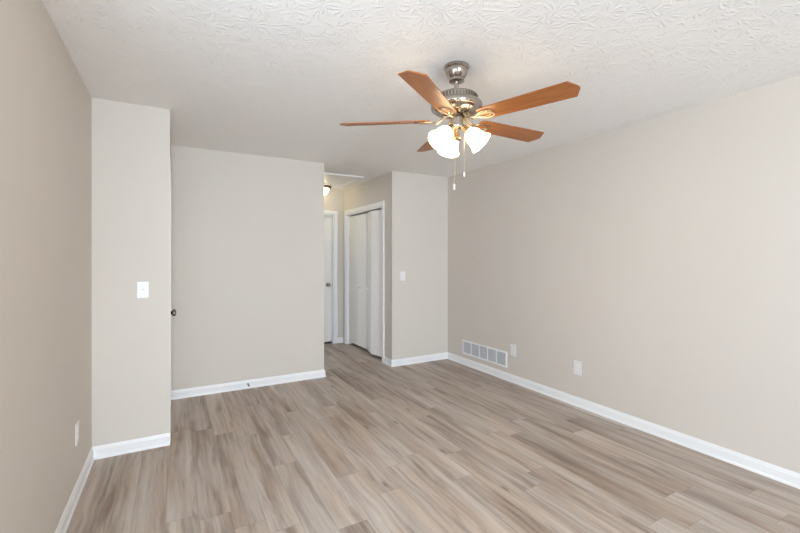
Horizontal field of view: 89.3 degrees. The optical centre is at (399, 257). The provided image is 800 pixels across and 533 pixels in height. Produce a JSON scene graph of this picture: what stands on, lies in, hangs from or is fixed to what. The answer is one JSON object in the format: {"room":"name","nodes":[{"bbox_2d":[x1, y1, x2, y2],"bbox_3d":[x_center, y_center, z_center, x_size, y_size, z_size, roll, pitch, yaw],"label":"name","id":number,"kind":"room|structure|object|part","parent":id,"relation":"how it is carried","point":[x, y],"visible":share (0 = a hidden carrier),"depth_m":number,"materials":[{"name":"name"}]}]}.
{"room":"empty living room","nodes":[
{"label":"empty living room","id":0,"kind":"room"},
{"bbox_2d":[0,0,91,532],"bbox_3d":[0.158,0.143,-1.401,0.120,2.440,9.639,0,0,-29],"label":"wall","id":1,"kind":"structure","parent":0,"point":[46,103],"depth_m":1.68,"materials":[{"name":"paint"}]},
{"bbox_2d":[55,447,94,532],"bbox_3d":[0.218,1.320,-1.367,0.018,0.084,9.399,0,0,-29],"label":"baseboard","id":2,"kind":"structure","parent":1,"relation":"attached to","point":[66,517],"depth_m":2.23,"materials":[{"name":"white wood"}]},
{"bbox_2d":[75,420,78,445],"bbox_3d":[-1.839,1.001,2.309,0.008,0.122,0.074,0,0,-29],"label":"wall outlet","id":3,"kind":"object","parent":1,"relation":"attached to","point":[77,423],"visible":1,"depth_m":2.29,"materials":[{"name":"white plastic"}]},
{"bbox_2d":[92,98,150,446],"bbox_3d":[-1.960,0.143,2.867,0.340,2.440,0.120,0,0,-29],"label":"wall","id":4,"kind":"structure","parent":0,"point":[121,132],"depth_m":2.81,"materials":[{"name":"paint"}]},
{"bbox_2d":[92,433,169,459],"bbox_3d":[-1.874,1.320,2.836,0.460,0.084,0.018,0,0,-29],"label":"baseboard","id":5,"kind":"structure","parent":4,"relation":"attached to","point":[145,443],"depth_m":2.83,"materials":[{"name":"white wood"}]},
{"bbox_2d":[137,282,148,297],"bbox_3d":[-1.820,0.230,2.866,0.072,0.115,0.020,0,0,-29],"label":"light switch","id":6,"kind":"object","parent":4,"relation":"attached to","point":[142,287],"visible":1,"depth_m":2.87,"materials":[{"name":"white plastic"}]},
{"bbox_2d":[151,107,170,435],"bbox_3d":[-1.990,0.143,3.391,0.120,2.440,1.064,0,0,-29],"label":"wall","id":7,"kind":"structure","parent":0,"point":[160,118],"depth_m":2.92,"materials":[{"name":"paint"}]},
{"bbox_2d":[170,158,170,442],"bbox_3d":[-1.971,0.314,3.359,0.126,2.097,0.937,0,0,-29],"label":"trim","id":8,"kind":"structure","parent":7,"relation":"attached to","point":[170,158],"depth_m":2.98,"materials":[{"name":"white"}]},
{"bbox_2d":[171,309,175,315],"bbox_3d":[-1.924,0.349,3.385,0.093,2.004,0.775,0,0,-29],"label":"door knob","id":9,"kind":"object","parent":7,"relation":"in","point":[173,312],"depth_m":3.10,"materials":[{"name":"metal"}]},
{"bbox_2d":[171,145,447,390],"bbox_3d":[-1.355,0.143,4.423,4.514,2.440,0.120,0,0,-29],"label":"wall","id":10,"kind":"structure","parent":0,"point":[247,230],"depth_m":4.33,"materials":[{"name":"paint"}]},
{"bbox_2d":[171,369,325,399],"bbox_3d":[-1.519,1.320,4.253,1.541,0.084,0.018,0,0,-29],"label":"baseboard","id":11,"kind":"structure","parent":10,"relation":"attached to","point":[239,385],"depth_m":4.20,"materials":[{"name":"white wood"}]},
{"bbox_2d":[400,272,404,280],"bbox_3d":[0.039,0.236,5.121,0.072,0.115,0.020,0,0,-29],"label":"light switch","id":12,"kind":"object","parent":10,"relation":"attached to","point":[402,274],"visible":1,"depth_m":5.12,"materials":[{"name":"white plastic"}]},
{"bbox_2d":[391,352,447,366],"bbox_3d":[0.269,1.320,5.251,0.871,0.084,0.018,0,0,-29],"label":"baseboard","id":13,"kind":"structure","parent":10,"relation":"attached to","point":[440,356],"depth_m":5.24,"materials":[{"name":"white wood"}]},
{"bbox_2d":[324,189,343,337],"bbox_3d":[-1.260,0.143,6.357,0.998,2.440,0.120,0,0,-29],"label":"wall","id":14,"kind":"structure","parent":0,"point":[334,199],"depth_m":6.46,"materials":[{"name":"paint"}]},
{"bbox_2d":[324,216,331,341],"bbox_3d":[-1.365,0.338,6.248,0.666,1.982,0.098,0,0,-29],"label":"door","id":15,"kind":"structure","parent":14,"relation":"in","point":[327,219],"depth_m":6.39,"materials":[{"name":"white paint"}]},
{"bbox_2d":[324,210,337,343],"bbox_3d":[-1.374,0.314,6.285,0.809,2.097,0.140,0,0,-29],"label":"trim","id":16,"kind":"structure","parent":14,"relation":"attached to","point":[334,215],"depth_m":6.40,"materials":[{"name":"white wood"}]},
{"bbox_2d":[338,337,343,342],"bbox_3d":[-0.943,1.320,6.455,0.109,0.084,0.018,0,0,-29],"label":"baseboard","id":17,"kind":"structure","parent":14,"relation":"attached to","point":[340,340],"depth_m":6.46,"materials":[{"name":"white wood"}]},
{"bbox_2d":[344,173,387,357],"bbox_3d":[-0.477,0.143,5.854,0.120,2.440,1.522,0,0,-29],"label":"wall","id":18,"kind":"structure","parent":0,"point":[374,190],"depth_m":5.36,"materials":[{"name":"paint"}]},
{"bbox_2d":[349,213,366,348],"bbox_3d":[-0.642,0.343,6.118,0.071,1.960,0.627,0,0,-29],"label":"bifold door","id":19,"kind":"structure","parent":18,"relation":"in","point":[358,223],"depth_m":6.07,"materials":[{"name":"white paint"}]},
{"bbox_2d":[344,201,383,362],"bbox_3d":[-0.491,0.314,5.865,0.140,2.097,1.382,0,0,-29],"label":"trim","id":20,"kind":"structure","parent":18,"relation":"attached to","point":[381,203],"depth_m":6.38,"materials":[{"name":"white wood"}]},
{"bbox_2d":[366,209,381,356],"bbox_3d":[-0.352,0.343,5.576,0.094,1.960,0.574,0,0,-29],"label":"bifold door","id":21,"kind":"structure","parent":18,"relation":"in","point":[374,218],"depth_m":5.50,"materials":[{"name":"white paint"}]},
{"bbox_2d":[383,356,391,366],"bbox_3d":[-0.155,1.320,5.135,0.018,0.084,0.229,0,0,-29],"label":"baseboard","id":22,"kind":"structure","parent":18,"relation":"attached to","point":[387,361],"depth_m":5.13,"materials":[{"name":"white wood"}]},
{"bbox_2d":[42,0,799,189],"bbox_3d":[0.642,-1.127,0.865,4.734,0.100,13.125,0,0,-29],"label":"ceiling","id":23,"kind":"structure","parent":0,"point":[270,78],"depth_m":2.22,"materials":[{"name":"white paint"}]},
{"bbox_2d":[324,185,330,195],"bbox_3d":[-1.179,-0.987,6.064,0.304,0.181,0.304,0,0,-29],"label":"ceiling lamp","id":24,"kind":"object","parent":23,"relation":"attached to","point":[326,187],"visible":0.27,"depth_m":6.00,"materials":[{"name":"white glass"}]},
{"bbox_3d":[-1.179,-0.975,6.064,0.232,0.121,0.232,0,0,-29],"label":"lamp shade","id":25,"kind":"part","parent":24,"relation":"part of","materials":[{"name":"white glass"}]},
{"bbox_2d":[324,172,363,185],"bbox_3d":[-0.929,-1.067,5.568,0.605,0.020,0.740,0,0,-29],"label":"attic hatch","id":26,"kind":"object","parent":23,"relation":"attached to","point":[333,179],"visible":0.57,"depth_m":5.56,"materials":[{"name":"white"}]},
{"bbox_3d":[-0.929,-1.074,5.568,0.541,0.007,0.676,0,0,-29],"label":"hatch panel","id":27,"kind":"part","parent":26,"relation":"part of","materials":[{"name":"white paint"}]},
{"bbox_2d":[340,61,579,189],"bbox_3d":[0.366,-0.726,2.312,1.229,0.702,1.280,0,0,-29],"label":"ceiling fan","id":28,"kind":"object","parent":23,"relation":"hanging from","point":[456,104],"visible":1,"depth_m":2.20,"materials":[{"name":"brown wood"}]},
{"bbox_3d":[-0.090,-0.770,2.324,0.521,0.006,0.133,0,12,6],"label":"blade","id":29,"kind":"part","parent":28,"relation":"part of","materials":[{"name":"brown wood"}]},
{"bbox_3d":[0.232,-0.770,2.684,0.133,0.006,0.521,-12,3,-12],"label":"blade","id":30,"kind":"part","parent":28,"relation":"part of","materials":[{"name":"brown wood"}]},
{"bbox_3d":[0.146,-0.770,1.910,0.133,0.006,0.521,13,6,24],"label":"blade","id":31,"kind":"part","parent":28,"relation":"part of","materials":[{"name":"brown wood"}]},
{"bbox_3d":[0.226,-0.777,2.291,0.085,0.042,0.038,0,12,6],"label":"bracket arm","id":32,"kind":"part","parent":28,"relation":"part of","materials":[{"name":"gold metal"}]},
{"bbox_3d":[0.239,-0.668,2.219,0.134,0.106,0.134,0,-45,51],"label":"lamp shade","id":33,"kind":"part","parent":28,"relation":"part of","materials":[{"name":"white glass"}]},
{"bbox_3d":[0.295,-0.668,2.381,0.134,0.106,0.134,0,45,-13],"label":"lamp shade","id":34,"kind":"part","parent":28,"relation":"part of","materials":[{"name":"white glass"}]},
{"bbox_3d":[0.303,-0.567,2.250,0.003,0.343,0.010,0,0,25],"label":"pull chain","id":35,"kind":"part","parent":28,"relation":"part of","materials":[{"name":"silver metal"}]},
{"bbox_3d":[0.398,-0.777,2.329,0.085,0.042,0.038,0,-12,-30],"label":"bracket arm","id":36,"kind":"part","parent":28,"relation":"part of","materials":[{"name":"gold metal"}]},
{"bbox_3d":[0.388,-0.777,2.221,0.085,0.042,0.038,0,-12,42],"label":"bracket arm","id":37,"kind":"part","parent":28,"relation":"part of","materials":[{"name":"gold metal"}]},
{"bbox_3d":[0.414,-0.668,2.249,0.134,0.106,0.134,-47,-14,13],"label":"lamp shade","id":38,"kind":"part","parent":28,"relation":"part of","materials":[{"name":"white glass"}]},
{"bbox_3d":[0.675,-0.770,2.486,0.521,0.006,0.133,0,-12,-30],"label":"blade","id":39,"kind":"part","parent":28,"relation":"part of","materials":[{"name":"brown wood"}]},
{"bbox_3d":[0.622,-0.770,2.006,0.521,0.006,0.133,0,-12,42],"label":"blade","id":40,"kind":"part","parent":28,"relation":"part of","materials":[{"name":"brown wood"}]},
{"bbox_2d":[66,341,799,532],"bbox_3d":[0.642,1.413,0.865,4.734,0.100,13.125,0,0,-29],"label":"floor","id":41,"kind":"structure","parent":0,"point":[369,445],"depth_m":2.58,"materials":[{"name":"laminate"}]},
{"bbox_2d":[448,75,799,473],"bbox_3d":[2.656,0.143,1.989,0.120,2.440,13.125,0,0,-29],"label":"wall","id":42,"kind":"structure","parent":0,"point":[660,255],"depth_m":3.09,"materials":[{"name":"paint"}]},
{"bbox_2d":[462,339,506,367],"bbox_3d":[0.994,1.137,4.837,0.008,0.175,0.788,0,0,-29],"label":"air vent","id":43,"kind":"object","parent":42,"relation":"in","point":[499,357],"visible":1,"depth_m":4.80,"materials":[{"name":"white metal"}]},
{"bbox_2d":[510,344,515,356],"bbox_3d":[1.230,1.012,4.413,0.008,0.126,0.080,0,0,-29],"label":"wall outlet","id":44,"kind":"object","parent":42,"relation":"attached to","point":[512,347],"visible":1,"depth_m":4.41,"materials":[{"name":"white plastic"}]},
{"bbox_2d":[574,360,581,375],"bbox_3d":[1.625,1.012,3.707,0.008,0.128,0.082,0,0,-29],"label":"wall outlet","id":45,"kind":"object","parent":42,"relation":"attached to","point":[577,364],"visible":1,"depth_m":3.70,"materials":[{"name":"white plastic"}]},
{"bbox_2d":[447,352,799,488],"bbox_3d":[3.186,1.320,0.898,0.018,0.084,10.463,0,0,-29],"label":"baseboard","id":46,"kind":"structure","parent":42,"relation":"attached to","point":[777,473],"depth_m":3.09,"materials":[{"name":"white wood"}]}
]}

